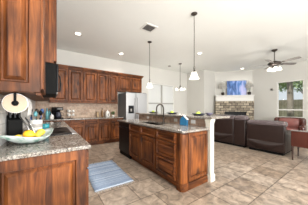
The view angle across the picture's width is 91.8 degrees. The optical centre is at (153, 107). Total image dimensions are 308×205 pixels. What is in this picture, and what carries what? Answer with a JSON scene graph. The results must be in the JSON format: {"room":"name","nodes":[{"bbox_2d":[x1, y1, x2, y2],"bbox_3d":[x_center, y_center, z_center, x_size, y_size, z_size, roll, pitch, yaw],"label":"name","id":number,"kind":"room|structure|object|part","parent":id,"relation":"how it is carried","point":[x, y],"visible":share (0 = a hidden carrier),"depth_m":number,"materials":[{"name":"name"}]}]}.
{"room":"kitchen","nodes":[
{"label":"kitchen","id":0,"kind":"room"},
{"bbox_2d":[49,49,186,113],"bbox_3d":[-0.937,-0.350,6.595,7.010,3.200,0.140,0,0,-35],"label":"wall","id":1,"kind":"structure","parent":0,"point":[157,75],"depth_m":6.74,"materials":[{"name":"paint"}]},
{"bbox_2d":[50,64,67,102],"bbox_3d":[-3.044,-0.762,4.772,0.488,1.195,0.400,0,0,-35],"label":"upper cabinet","id":2,"kind":"object","parent":1,"relation":"attached to","point":[62,97],"visible":0.57,"depth_m":4.71,"materials":[{"name":"brown wood"}]},
{"bbox_3d":[-3.044,-1.305,4.772,0.488,0.110,0.400,0,0,-35],"label":"crown moulding","id":3,"kind":"part","parent":2,"relation":"part of","materials":[{"name":"brown wood"}]},
{"bbox_2d":[68,65,82,102],"bbox_3d":[-2.663,-0.762,5.039,0.438,1.195,0.400,0,0,-35],"label":"upper cabinet","id":4,"kind":"object","parent":1,"relation":"attached to","point":[75,74],"visible":0.8,"depth_m":4.91,"materials":[{"name":"brown wood"}]},
{"bbox_3d":[-2.663,-1.305,5.039,0.438,0.110,0.400,0,0,-35],"label":"crown moulding","id":5,"kind":"part","parent":4,"relation":"part of","materials":[{"name":"brown wood"}]},
{"bbox_2d":[35,101,117,118],"bbox_3d":[-2.574,0.115,5.356,2.643,0.670,0.010,0,0,-35],"label":"backsplash","id":6,"kind":"structure","parent":1,"relation":"attached to","point":[81,109],"depth_m":5.30,"materials":[{"name":"tile"}]},
{"bbox_2d":[83,68,96,102],"bbox_3d":[-2.298,-0.762,5.294,0.448,1.195,0.400,0,0,-35],"label":"upper cabinet","id":7,"kind":"object","parent":1,"relation":"attached to","point":[89,75],"visible":0.76,"depth_m":5.16,"materials":[{"name":"brown wood"}]},
{"bbox_3d":[-2.298,-1.305,5.294,0.448,0.110,0.400,0,0,-35],"label":"crown moulding","id":8,"kind":"part","parent":7,"relation":"part of","materials":[{"name":"brown wood"}]},
{"bbox_2d":[97,69,107,103],"bbox_3d":[-1.950,-0.762,5.538,0.398,1.195,0.400,0,0,-35],"label":"upper cabinet","id":9,"kind":"object","parent":1,"relation":"attached to","point":[102,75],"visible":0.84,"depth_m":5.41,"materials":[{"name":"brown wood"}]},
{"bbox_3d":[-1.950,-1.305,5.538,0.398,0.110,0.400,0,0,-35],"label":"crown moulding","id":10,"kind":"part","parent":9,"relation":"part of","materials":[{"name":"brown wood"}]},
{"bbox_2d":[108,71,117,103],"bbox_3d":[-1.631,-0.762,5.762,0.378,1.195,0.400,0,0,-35],"label":"upper cabinet","id":11,"kind":"object","parent":1,"relation":"attached to","point":[112,76],"visible":0.82,"depth_m":5.63,"materials":[{"name":"brown wood"}]},
{"bbox_3d":[-1.631,-1.305,5.762,0.378,0.110,0.400,0,0,-35],"label":"crown moulding","id":12,"kind":"part","parent":11,"relation":"part of","materials":[{"name":"brown wood"}]},
{"bbox_2d":[118,73,143,92],"bbox_3d":[-1.013,-1.005,6.194,1.125,0.710,0.400,0,0,-35],"label":"upper cabinet","id":13,"kind":"object","parent":1,"relation":"attached to","point":[131,83],"visible":0.77,"depth_m":6.02,"materials":[{"name":"brown wood"}]},
{"bbox_3d":[-1.171,-0.950,5.913,0.515,0.560,0.028,0,0,-35],"label":"door","id":14,"kind":"part","parent":13,"relation":"part of","materials":[{"name":"brown wood"}]},
{"bbox_3d":[-1.013,-1.305,6.194,1.125,0.110,0.400,0,0,-35],"label":"crown moulding","id":15,"kind":"part","parent":13,"relation":"part of","materials":[{"name":"brown wood"}]},
{"bbox_3d":[-0.741,-0.950,6.214,0.515,0.560,0.028,0,0,-35],"label":"door","id":16,"kind":"part","parent":13,"relation":"part of","materials":[{"name":"brown wood"}]},
{"bbox_2d":[148,83,173,112],"bbox_3d":[0.382,-0.380,7.457,1.740,1.620,0.160,0,0,-35],"label":"window","id":17,"kind":"structure","parent":1,"relation":"in","point":[152,83],"depth_m":7.42,"materials":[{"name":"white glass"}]},
{"bbox_2d":[149,84,160,112],"bbox_3d":[0.037,-0.386,7.247,0.735,1.491,0.022,0,0,-35],"label":"roller shade","id":18,"kind":"object","parent":17,"relation":"attached to","point":[155,92],"visible":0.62,"depth_m":7.27,"materials":[{"name":"fabric"}]},
{"bbox_2d":[162,86,172,112],"bbox_3d":[0.697,-0.386,7.709,0.735,1.491,0.022,0,0,-35],"label":"roller shade","id":19,"kind":"object","parent":17,"relation":"attached to","point":[167,91],"visible":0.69,"depth_m":7.71,"materials":[{"name":"fabric"}]},
{"bbox_2d":[57,0,307,73],"bbox_3d":[2.531,-2.000,3.524,9.170,0.100,9.110,0,0,-35],"label":"ceiling","id":20,"kind":"structure","parent":0,"point":[231,35],"depth_m":3.85,"materials":[{"name":"paint"}]},
{"bbox_2d":[140,23,157,32],"bbox_3d":[-0.128,-1.942,3.634,0.330,0.016,0.330,0,0,-35],"label":"ceiling vent","id":21,"kind":"object","parent":20,"relation":"in","point":[147,27],"visible":1,"depth_m":3.62,"materials":[{"name":"white metal"}]},
{"bbox_2d":[146,41,152,87],"bbox_3d":[-0.128,-1.275,4.402,0.216,1.350,0.216,0,0,-35],"label":"pendant light","id":22,"kind":"object","parent":20,"relation":"hanging from","point":[149,85],"visible":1,"depth_m":4.40,"materials":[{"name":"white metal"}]},
{"bbox_3d":[-0.128,-1.390,4.402,0.012,1.060,0.012,0,0,-12],"label":"rod","id":23,"kind":"part","parent":22,"relation":"part of","materials":[{"name":"brown metal"}]},
{"bbox_2d":[175,63,184,90],"bbox_3d":[1.140,-1.367,6.575,0.456,1.165,0.448,0,0,-35],"label":"chandelier","id":24,"kind":"object","parent":20,"relation":"hanging from","point":[180,87],"visible":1,"depth_m":6.51,"materials":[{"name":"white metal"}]},
{"bbox_2d":[189,12,199,79],"bbox_3d":[0.831,-1.275,3.084,0.216,1.350,0.216,0,0,-35],"label":"pendant light","id":25,"kind":"object","parent":20,"relation":"hanging from","point":[194,76],"visible":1,"depth_m":3.08,"materials":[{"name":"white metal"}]},
{"bbox_3d":[0.831,-1.390,3.084,0.012,1.060,0.012,0,0,-12],"label":"rod","id":26,"kind":"part","parent":25,"relation":"part of","materials":[{"name":"brown metal"}]},
{"bbox_3d":[0.831,-0.672,3.084,0.216,0.145,0.216,0,0,-35],"label":"lamp shade","id":27,"kind":"part","parent":25,"relation":"part of","materials":[{"name":"white glass"}]},
{"bbox_2d":[254,49,301,71],"bbox_3d":[3.989,-1.600,4.962,1.327,0.700,1.370,0,0,-35],"label":"ceiling fan","id":28,"kind":"object","parent":20,"relation":"hanging from","point":[274,64],"visible":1,"depth_m":4.92,"materials":[{"name":"brown metal"}]},
{"bbox_3d":[4.033,-1.495,4.997,0.380,0.170,0.380,0,0,-35],"label":"motor","id":29,"kind":"part","parent":28,"relation":"part of","materials":[{"name":"brown metal"}]},
{"bbox_3d":[4.181,-1.480,4.540,0.150,0.008,0.480,13,-4,-18],"label":"blade","id":30,"kind":"part","parent":28,"relation":"part of","materials":[{"name":"wood"}]},
{"bbox_2d":[187,70,204,113],"bbox_3d":[2.252,-0.350,8.047,0.120,3.200,1.140,0,0,-35],"label":"wall","id":31,"kind":"structure","parent":0,"point":[195,88],"depth_m":7.93,"materials":[{"name":"paint"}]},
{"bbox_2d":[88,142,307,204],"bbox_3d":[2.531,1.300,3.524,9.170,0.100,9.110,0,0,-35],"label":"floor","id":32,"kind":"structure","parent":0,"point":[243,176],"depth_m":2.50,"materials":[{"name":"tile"}]},
{"bbox_2d":[0,149,88,204],"bbox_3d":[-1.075,0.810,1.475,0.666,0.880,0.741,0,0,-35],"label":"base cabinet","id":33,"kind":"object","parent":32,"relation":"on","point":[58,178],"visible":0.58,"depth_m":1.19,"materials":[{"name":"brown wood"}]},
{"bbox_2d":[0,134,90,161],"bbox_3d":[-1.061,0.352,1.473,0.668,0.032,0.760,0,0,-35],"label":"countertop","id":34,"kind":"structure","parent":33,"relation":"on","point":[55,144],"depth_m":1.29,"materials":[{"name":"stone"}]},
{"bbox_2d":[6,112,22,141],"bbox_3d":[-1.450,0.181,1.548,0.140,0.310,0.110,0,0,38],"label":"knife block","id":35,"kind":"object","parent":34,"relation":"on","point":[14,124],"visible":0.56,"depth_m":1.51,"materials":[{"name":"black plastic"}]},
{"bbox_2d":[0,128,53,143],"bbox_3d":[-1.201,0.279,1.454,0.344,0.110,0.399,0,0,-28],"label":"glass dish","id":36,"kind":"object","parent":34,"relation":"on","point":[15,139],"visible":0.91,"depth_m":1.34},
{"bbox_2d":[22,130,34,136],"bbox_3d":[-1.210,0.257,1.441,0.093,0.090,0.093,0,0,-42],"label":"lemon","id":37,"kind":"object","parent":36,"relation":"in","point":[28,133],"visible":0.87,"depth_m":1.42,"materials":[{"name":"yellow food"}]},
{"bbox_2d":[36,129,45,134],"bbox_3d":[-1.194,0.256,1.575,0.072,0.072,0.072,0,0,-26],"label":"lemon","id":38,"kind":"object","parent":36,"relation":"in","point":[42,131],"visible":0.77,"depth_m":1.56,"materials":[{"name":"yellow food"}]},
{"bbox_2d":[25,117,35,132],"bbox_3d":[-1.291,0.217,1.582,0.151,0.240,0.029,0,0,3],"label":"serving tongs","id":39,"kind":"object","parent":34,"relation":"on","point":[27,120],"visible":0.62,"depth_m":1.58,"materials":[{"name":"silver metal"}]},
{"bbox_2d":[29,119,42,130],"bbox_3d":[-1.327,0.233,1.677,0.128,0.205,0.128,0,0,-35],"label":"utensil crock","id":40,"kind":"object","parent":34,"relation":"on","point":[37,124],"visible":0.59,"depth_m":1.63,"materials":[{"name":"white ceramic"}]},
{"bbox_3d":[-0.722,0.470,1.527,0.028,0.160,0.360,0,0,-35],"label":"drawer","id":41,"kind":"part","parent":33,"relation":"part of","materials":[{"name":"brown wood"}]},
{"bbox_3d":[-0.722,0.850,1.527,0.028,0.560,0.360,0,0,-35],"label":"door","id":42,"kind":"part","parent":33,"relation":"part of","materials":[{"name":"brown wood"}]},
{"bbox_2d":[23,127,77,135],"bbox_3d":[-1.471,0.777,2.119,0.681,0.906,0.750,0,0,-35],"label":"range","id":43,"kind":"object","parent":32,"relation":"on","point":[60,130],"visible":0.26,"depth_m":2.06,"materials":[{"name":"silver metal"}]},
{"bbox_3d":[-1.246,0.403,2.277,0.090,0.154,0.750,0,0,-35],"label":"control panel","id":44,"kind":"part","parent":43,"relation":"part of","materials":[{"name":"silver metal"}]},
{"bbox_2d":[53,120,69,126],"bbox_3d":[-2.924,0.810,4.705,0.427,0.880,0.628,0,0,-35],"label":"base cabinet","id":45,"kind":"object","parent":32,"relation":"on","point":[67,122],"visible":0.2,"depth_m":4.53,"materials":[{"name":"brown wood"}]},
{"bbox_2d":[70,119,84,138],"bbox_3d":[-2.576,0.810,4.948,0.417,0.880,0.628,0,0,-35],"label":"base cabinet","id":46,"kind":"object","parent":32,"relation":"on","point":[78,126],"visible":0.48,"depth_m":4.72,"materials":[{"name":"brown wood"}]},
{"bbox_3d":[-2.403,0.460,4.702,0.377,0.140,0.028,0,0,-35],"label":"drawer","id":47,"kind":"part","parent":46,"relation":"part of","materials":[{"name":"brown wood"}]},
{"bbox_3d":[-2.403,0.835,4.702,0.377,0.570,0.028,0,0,-35],"label":"door","id":48,"kind":"part","parent":46,"relation":"part of","materials":[{"name":"brown wood"}]},
{"bbox_2d":[85,119,97,144],"bbox_3d":[-2.232,0.810,5.189,0.417,0.880,0.628,0,0,-35],"label":"base cabinet","id":49,"kind":"object","parent":32,"relation":"on","point":[91,125],"visible":0.71,"depth_m":4.94,"materials":[{"name":"brown wood"}]},
{"bbox_3d":[-2.059,0.460,4.943,0.377,0.140,0.028,0,0,-35],"label":"drawer","id":50,"kind":"part","parent":49,"relation":"part of","materials":[{"name":"brown wood"}]},
{"bbox_3d":[-2.059,0.835,4.943,0.377,0.570,0.028,0,0,-35],"label":"door","id":51,"kind":"part","parent":49,"relation":"part of","materials":[{"name":"brown wood"}]},
{"bbox_2d":[98,118,109,143],"bbox_3d":[-1.887,0.810,5.430,0.417,0.880,0.628,0,0,-35],"label":"base cabinet","id":52,"kind":"object","parent":32,"relation":"on","point":[103,124],"visible":0.8,"depth_m":5.17,"materials":[{"name":"brown wood"}]},
{"bbox_3d":[-1.715,0.460,5.184,0.377,0.140,0.028,0,0,-35],"label":"drawer","id":53,"kind":"part","parent":52,"relation":"part of","materials":[{"name":"brown wood"}]},
{"bbox_3d":[-1.715,0.835,5.184,0.377,0.570,0.028,0,0,-35],"label":"door","id":54,"kind":"part","parent":52,"relation":"part of","materials":[{"name":"brown wood"}]},
{"bbox_2d":[87,159,133,192],"bbox_3d":[-0.935,1.244,2.885,0.646,0.010,1.330,0,0,-33],"label":"rug","id":55,"kind":"object","parent":32,"relation":"on","point":[104,175],"visible":0.93,"depth_m":2.70,"materials":[{"name":"fabric"}]},
{"bbox_2d":[110,118,122,142],"bbox_3d":[-1.515,0.810,5.691,0.487,0.880,0.628,0,0,-35],"label":"base cabinet","id":56,"kind":"object","parent":32,"relation":"on","point":[114,129],"visible":0.52,"depth_m":5.39,"materials":[{"name":"brown wood"}]},
{"bbox_2d":[43,116,123,120],"bbox_3d":[-2.388,0.352,5.081,2.633,0.032,0.653,0,0,-35],"label":"countertop","id":57,"kind":"structure","parent":56,"relation":"on","point":[79,118],"depth_m":4.83,"materials":[{"name":"stone"}]},
{"bbox_2d":[45,108,48,118],"bbox_3d":[-3.175,0.171,4.430,0.080,0.330,0.080,0,0,-35],"label":"syrup bottle","id":58,"kind":"object","parent":57,"relation":"on","point":[46,112],"visible":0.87,"depth_m":4.41,"materials":[{"name":"teal glass"}]},
{"bbox_2d":[51,107,63,118],"bbox_3d":[-2.990,0.156,4.640,0.260,0.360,0.237,0,0,26],"label":"coffee maker","id":59,"kind":"object","parent":57,"relation":"on","point":[55,111],"visible":0.89,"depth_m":4.57,"materials":[{"name":"black plastic"}]},
{"bbox_3d":[-3.070,0.186,4.670,0.090,0.220,0.220,0,0,26],"label":"water tank","id":60,"kind":"part","parent":59,"relation":"part of","materials":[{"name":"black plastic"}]},
{"bbox_3d":[-1.343,0.835,5.445,0.447,0.570,0.028,0,0,-35],"label":"door","id":61,"kind":"part","parent":56,"relation":"part of","materials":[{"name":"brown wood"}]},
{"bbox_3d":[-1.343,0.460,5.445,0.447,0.140,0.028,0,0,-35],"label":"drawer","id":62,"kind":"part","parent":56,"relation":"part of","materials":[{"name":"brown wood"}]},
{"bbox_2d":[118,121,131,158],"bbox_3d":[-0.579,0.810,4.038,0.616,0.880,0.640,0,0,-35],"label":"dishwasher","id":63,"kind":"object","parent":32,"relation":"on","point":[124,131],"visible":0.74,"depth_m":3.84,"materials":[{"name":"black metal"}]},
{"bbox_3d":[-0.773,0.815,3.902,0.050,0.650,0.630,0,0,-35],"label":"door","id":64,"kind":"part","parent":63,"relation":"part of","materials":[{"name":"black metal"}]},
{"bbox_3d":[-0.775,0.430,3.901,0.055,0.110,0.630,0,0,-35],"label":"control panel","id":65,"kind":"part","parent":63,"relation":"part of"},
{"bbox_3d":[-0.761,1.200,3.911,0.020,0.100,0.630,0,0,-35],"label":"toe panel","id":66,"kind":"part","parent":63,"relation":"part of","materials":[{"name":"black plastic"}]},
{"bbox_2d":[118,92,146,119],"bbox_3d":[-0.852,0.328,6.006,0.905,1.845,0.863,0,0,-35],"label":"refrigerator","id":67,"kind":"object","parent":32,"relation":"on","point":[129,103],"visible":0.62,"depth_m":5.66,"materials":[{"name":"silver metal"}]},
{"bbox_3d":[-0.870,0.305,5.595,0.397,1.770,0.065,0,0,-35],"label":"door","id":68,"kind":"part","parent":67,"relation":"part of","materials":[{"name":"silver metal"}]},
{"bbox_3d":[-0.498,0.305,5.856,0.492,1.770,0.065,0,0,-35],"label":"door","id":69,"kind":"part","parent":67,"relation":"part of","materials":[{"name":"silver metal"}]},
{"bbox_2d":[129,124,158,174],"bbox_3d":[-0.032,0.810,3.350,0.648,0.880,1.105,0,0,-35],"label":"base cabinet","id":70,"kind":"object","parent":32,"relation":"on","point":[142,139],"visible":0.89,"depth_m":3.06,"materials":[{"name":"brown wood"}]},
{"bbox_3d":[-0.442,0.468,3.396,0.028,0.155,0.530,0,0,-35],"label":"false drawer","id":71,"kind":"part","parent":70,"relation":"part of","materials":[{"name":"brown wood"}]},
{"bbox_3d":[-0.442,0.845,3.396,0.028,0.550,0.530,0,0,-35],"label":"door","id":72,"kind":"part","parent":70,"relation":"part of","materials":[{"name":"brown wood"}]},
{"bbox_3d":[-0.233,0.465,3.209,0.100,0.190,1.105,0,0,-35],"label":"rail","id":73,"kind":"part","parent":70,"relation":"part of","materials":[{"name":"brown wood"}]},
{"bbox_3d":[-0.129,0.468,2.949,0.028,0.155,0.530,0,0,-35],"label":"false drawer","id":74,"kind":"part","parent":70,"relation":"part of","materials":[{"name":"brown wood"}]},
{"bbox_3d":[-0.129,0.845,2.949,0.028,0.550,0.530,0,0,-35],"label":"door","id":75,"kind":"part","parent":70,"relation":"part of","materials":[{"name":"brown wood"}]},
{"bbox_2d":[117,119,209,133],"bbox_3d":[-0.025,0.352,3.385,0.712,0.032,2.525,0,0,-35],"label":"countertop","id":76,"kind":"structure","parent":70,"relation":"on","point":[174,127],"depth_m":2.71,"materials":[{"name":"stone"}]},
{"bbox_2d":[141,122,162,124],"bbox_3d":[-0.052,0.460,3.430,0.410,0.181,0.940,0,0,-35],"label":"sink","id":77,"kind":"object","parent":76,"relation":"in","point":[141,122],"visible":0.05,"depth_m":3.73,"materials":[{"name":"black metal"}]},
{"bbox_2d":[156,104,165,121],"bbox_3d":[0.161,0.118,3.421,0.256,0.435,0.123,0,0,-35],"label":"faucet","id":78,"kind":"object","parent":76,"relation":"on","point":[158,104],"visible":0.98,"depth_m":3.46,"materials":[{"name":"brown metal"}]},
{"bbox_2d":[180,115,188,125],"bbox_3d":[0.592,0.237,2.923,0.160,0.198,0.072,0,0,41],"label":"box","id":79,"kind":"object","parent":76,"relation":"on","point":[183,120],"visible":0.94,"depth_m":2.90,"materials":[{"name":"blue cardboard"}]},
{"bbox_2d":[156,129,176,185],"bbox_3d":[0.439,0.810,2.679,0.648,0.880,0.525,0,0,-35],"label":"base cabinet","id":80,"kind":"object","parent":32,"relation":"on","point":[166,141],"visible":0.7,"depth_m":2.46,"materials":[{"name":"brown wood"}]},
{"bbox_3d":[0.185,0.978,2.501,0.028,0.285,0.495,0,0,-35],"label":"drawer","id":81,"kind":"part","parent":80,"relation":"part of","materials":[{"name":"brown wood"}]},
{"bbox_3d":[0.185,0.690,2.501,0.028,0.260,0.495,0,0,-35],"label":"drawer","id":82,"kind":"part","parent":80,"relation":"part of","materials":[{"name":"brown wood"}]},
{"bbox_3d":[0.185,0.468,2.501,0.028,0.155,0.495,0,0,-35],"label":"drawer","id":83,"kind":"part","parent":80,"relation":"part of","materials":[{"name":"brown wood"}]},
{"bbox_2d":[176,130,207,192],"bbox_3d":[0.627,0.810,2.405,0.614,0.880,0.129,0,0,-35],"label":"base cabinet","id":84,"kind":"object","parent":32,"relation":"on","point":[192,147],"visible":0.89,"depth_m":2.31,"materials":[{"name":"brown wood"}]},
{"bbox_3d":[0.711,0.755,2.401,0.475,0.740,0.024,0,0,-35],"label":"raised panel","id":85,"kind":"part","parent":84,"relation":"part of","materials":[{"name":"brown wood"}]},
{"bbox_3d":[0.712,1.195,2.403,0.478,0.110,0.024,0,0,-35],"label":"moulding","id":86,"kind":"part","parent":84,"relation":"part of","materials":[{"name":"brown wood"}]},
{"bbox_2d":[205,119,214,182],"bbox_3d":[0.966,0.720,2.578,0.128,1.060,0.123,0,0,-35],"label":"post","id":87,"kind":"object","parent":32,"relation":"on","point":[209,122],"visible":0.84,"depth_m":2.53,"materials":[{"name":"paint"}]},
{"bbox_2d":[206,114,248,147],"bbox_3d":[2.773,0.740,5.497,0.984,1.020,1.517,0,0,-35],"label":"loveseat","id":88,"kind":"object","parent":32,"relation":"on","point":[232,130],"visible":0.68,"depth_m":4.97,"materials":[{"name":"brown leather"}]},
{"bbox_3d":[2.361,0.775,5.432,0.160,0.810,1.122,0,0,-35],"label":"panel","id":89,"kind":"part","parent":88,"relation":"part of","materials":[{"name":"brown leather"}]},
{"bbox_3d":[2.775,1.210,5.495,0.790,0.080,1.380,0,0,-35],"label":"frame","id":90,"kind":"part","parent":88,"relation":"part of","materials":[{"name":"black leather"}]},
{"bbox_3d":[2.792,0.775,4.817,0.160,0.810,0.362,0,0,-35],"label":"panel","id":91,"kind":"part","parent":88,"relation":"part of","materials":[{"name":"brown leather"}]},
{"bbox_2d":[214,95,254,119],"bbox_3d":[4.104,0.300,7.694,1.806,1.900,0.386,0,0,12],"label":"fireplace","id":92,"kind":"object","parent":32,"relation":"on","point":[224,104],"visible":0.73,"depth_m":7.57,"materials":[{"name":"brick"}]},
{"bbox_2d":[219,81,226,94],"bbox_3d":[3.576,-1.024,7.755,0.401,0.748,0.391,0,0,-35],"label":"flower vase","id":93,"kind":"object","parent":92,"relation":"on","point":[222,82],"visible":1,"depth_m":7.70,"materials":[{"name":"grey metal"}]},
{"bbox_2d":[226,80,246,94],"bbox_3d":[4.289,-1.040,7.758,0.950,0.777,0.091,0,0,12],"label":"canvas painting","id":94,"kind":"object","parent":92,"relation":"on","point":[237,87],"visible":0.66,"depth_m":7.74},
{"bbox_2d":[245,81,252,94],"bbox_3d":[4.792,-1.023,7.489,0.417,0.746,0.400,0,0,-35],"label":"flower vase","id":95,"kind":"object","parent":92,"relation":"on","point":[247,84],"visible":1,"depth_m":7.45,"materials":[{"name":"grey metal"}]},
{"bbox_2d":[246,120,294,155],"bbox_3d":[3.454,0.797,4.451,0.974,0.905,0.940,0,0,-35],"label":"recliner","id":96,"kind":"object","parent":32,"relation":"on","point":[268,136],"visible":0.98,"depth_m":4.10,"materials":[{"name":"brown leather"}]},
{"bbox_3d":[3.456,1.210,4.453,0.790,0.080,0.810,0,0,-35],"label":"frame","id":97,"kind":"part","parent":96,"relation":"part of","materials":[{"name":"black leather"}]},
{"bbox_3d":[3.711,0.920,4.185,0.820,0.540,0.200,0,0,-35],"label":"arm","id":98,"kind":"part","parent":96,"relation":"part of","materials":[{"name":"brown leather"}]},
{"bbox_2d":[274,117,306,130],"bbox_3d":[5.219,0.810,5.801,0.940,0.880,0.980,0,0,-42],"label":"armchair","id":99,"kind":"object","parent":32,"relation":"on","point":[294,123],"visible":0.44,"depth_m":5.71,"materials":[{"name":"red leather"}]},
{"bbox_2d":[279,118,299,127],"bbox_3d":[5.346,0.630,5.914,0.220,0.460,0.660,0,0,-42],"label":"cushion","id":100,"kind":"object","parent":99,"relation":"on","point":[292,122],"depth_m":5.78,"materials":[{"name":"leather"}]},
{"bbox_3d":[5.445,0.870,5.459,0.820,0.480,0.170,0,0,-42],"label":"arm","id":101,"kind":"part","parent":99,"relation":"part of","materials":[{"name":"red leather"}]},
{"bbox_2d":[291,130,307,159],"bbox_3d":[3.736,0.889,3.507,0.596,0.722,0.680,0,0,-35],"label":"accent chair","id":102,"kind":"object","parent":32,"relation":"on","point":[299,138],"visible":1,"depth_m":3.50,"materials":[{"name":"red leather"}]},
{"bbox_3d":[-2.119,0.810,2.981,0.648,0.880,1.385,0,0,-35],"label":"base cabinet","id":103,"kind":"object","parent":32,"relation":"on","visible":0},
{"bbox_2d":[23,121,68,129],"bbox_3d":[-2.124,0.352,2.983,0.658,0.032,1.395,0,0,-35],"label":"countertop","id":104,"kind":"structure","parent":103,"relation":"on","point":[51,124],"depth_m":3.04,"materials":[{"name":"stone"}]},
{"bbox_2d":[205,70,214,114],"bbox_3d":[2.956,-0.350,7.930,0.900,3.200,0.140,0,0,-35],"label":"wall","id":105,"kind":"structure","parent":0,"point":[209,75],"depth_m":7.81,"materials":[{"name":"paint"}]},
{"bbox_2d":[215,70,251,95],"bbox_3d":[4.178,-0.350,7.959,1.869,3.200,0.168,0,0,13],"label":"wall","id":106,"kind":"structure","parent":0,"point":[224,76],"depth_m":7.92,"materials":[{"name":"paint"}]},
{"bbox_2d":[252,60,307,130],"bbox_3d":[6.943,-0.350,5.130,0.140,3.200,6.440,0,0,-35],"label":"wall","id":107,"kind":"structure","parent":0,"point":[265,100],"depth_m":7.03,"materials":[{"name":"paint"}]},
{"bbox_2d":[277,79,303,117],"bbox_3d":[5.921,-0.365,6.502,0.160,1.650,1.000,0,0,-35],"label":"window","id":108,"kind":"structure","parent":107,"relation":"in","point":[278,109],"depth_m":6.58,"materials":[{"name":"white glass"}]},
{"bbox_3d":[5.954,0.080,6.525,0.060,0.056,0.820,0,0,-35],"label":"meeting rail","id":109,"kind":"part","parent":108,"relation":"part of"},
{"bbox_3d":[0.290,0.720,3.682,0.120,1.060,2.460,0,0,-35],"label":"wall","id":110,"kind":"structure","parent":0,"visible":0},
{"bbox_2d":[139,114,205,126],"bbox_3d":[0.236,0.263,3.645,0.012,0.146,2.460,0,0,-35],"label":"tile backsplash","id":111,"kind":"structure","parent":110,"relation":"attached to","point":[198,122],"depth_m":3.40,"materials":[{"name":"beige tile"}]},
{"bbox_2d":[135,113,229,118],"bbox_3d":[0.413,0.169,3.708,0.550,0.038,2.680,0,0,-35],"label":"countertop","id":112,"kind":"structure","parent":110,"relation":"on","point":[158,114],"depth_m":2.98,"materials":[{"name":"stone"}]},
{"bbox_3d":[-1.175,-0.350,0.929,0.120,3.200,8.870,0,0,-35],"label":"wall","id":113,"kind":"structure","parent":0,"visible":0},
{"bbox_2d":[0,95,34,145],"bbox_3d":[-2.314,0.115,2.670,0.010,0.670,4.688,0,0,-35],"label":"backsplash","id":114,"kind":"structure","parent":113,"relation":"attached to","point":[3,113],"depth_m":1.45,"materials":[{"name":"tile"}]},
{"bbox_2d":[0,0,44,98],"bbox_3d":[-1.212,-0.828,1.384,0.318,1.445,0.733,0,0,-35],"label":"upper cabinet","id":115,"kind":"object","parent":113,"relation":"attached to","point":[22,22],"visible":0.98,"depth_m":1.11,"materials":[{"name":"brown wood"}]},
{"bbox_2d":[2,92,31,114],"bbox_3d":[-1.147,-0.029,1.265,0.156,0.181,0.332,0,0,-35],"label":"paper towel roll","id":116,"kind":"object","parent":115,"relation":"hanging from","point":[16,102],"visible":1,"depth_m":1.15,"materials":[{"name":"white paper"}]},
{"bbox_3d":[-0.999,-0.840,1.333,0.028,1.380,0.345,0,0,-35],"label":"door","id":117,"kind":"part","parent":115,"relation":"part of","materials":[{"name":"brown wood"}]},
{"bbox_2d":[27,97,48,100],"bbox_3d":[-2.567,-0.780,3.385,0.393,1.160,2.560,0,0,-35],"label":"upper cabinet","id":118,"kind":"object","parent":113,"relation":"attached to","point":[31,98],"visible":0.09,"depth_m":3.51,"materials":[{"name":"brown wood"}]},
{"bbox_2d":[45,0,56,63],"bbox_3d":[-1.596,-1.050,2.032,0.432,1.000,0.760,0,0,-35],"label":"upper cabinet","id":119,"kind":"object","parent":113,"relation":"attached to","point":[50,5],"visible":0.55,"depth_m":1.81,"materials":[{"name":"brown wood"}]},
{"bbox_2d":[42,62,60,97],"bbox_3d":[-1.557,-0.359,2.059,0.491,0.378,0.752,0,0,-35],"label":"microwave","id":120,"kind":"object","parent":119,"relation":"attached to","point":[52,78],"visible":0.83,"depth_m":1.83,"materials":[{"name":"black plastic"}]},
{"bbox_3d":[-1.358,-0.372,2.080,0.022,0.345,0.554,0,0,-35],"label":"door","id":121,"kind":"part","parent":120,"relation":"part of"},
{"bbox_3d":[-1.325,-1.055,1.996,0.028,0.950,0.360,0,0,-35],"label":"door","id":122,"kind":"part","parent":119,"relation":"part of","materials":[{"name":"brown wood"}]},
{"label":"outside","id":123,"kind":"structure","parent":0,"visible":0},
{"bbox_3d":[13.069,1.450,11.593,17.290,0.100,28.000,0,0,-35],"label":"lawn","id":124,"kind":"structure","parent":123,"visible":0},
{"bbox_2d":[279,82,294,88],"bbox_3d":[9.880,-1.197,12.909,3.501,5.201,3.579,0,0,-16],"label":"tree","id":125,"kind":"object","parent":124,"relation":"on","point":[283,85],"visible":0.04,"depth_m":12.08,"materials":[{"name":"green plant"}]},
{"bbox_2d":[287,82,293,116],"bbox_3d":[7.359,-1.446,8.022,3.152,5.699,3.149,0,0,-35],"label":"tree","id":126,"kind":"object","parent":124,"relation":"on","point":[290,95],"visible":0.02,"depth_m":7.93,"materials":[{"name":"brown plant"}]},
{"bbox_2d":[279,99,302,116],"bbox_3d":[9.066,0.400,10.010,0.115,2.000,16.000,0,0,-35],"label":"fence","id":127,"kind":"object","parent":124,"relation":"on","point":[298,104],"visible":0.02,"depth_m":9.81,"materials":[{"name":"brown wood"}]},
{"bbox_2d":[280,81,302,93],"bbox_3d":[14.133,-1.579,13.867,4.716,5.962,4.661,0,0,-35],"label":"tree","id":128,"kind":"object","parent":124,"relation":"on","point":[297,85],"visible":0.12,"depth_m":13.88,"materials":[{"name":"green plant"}]}
]}

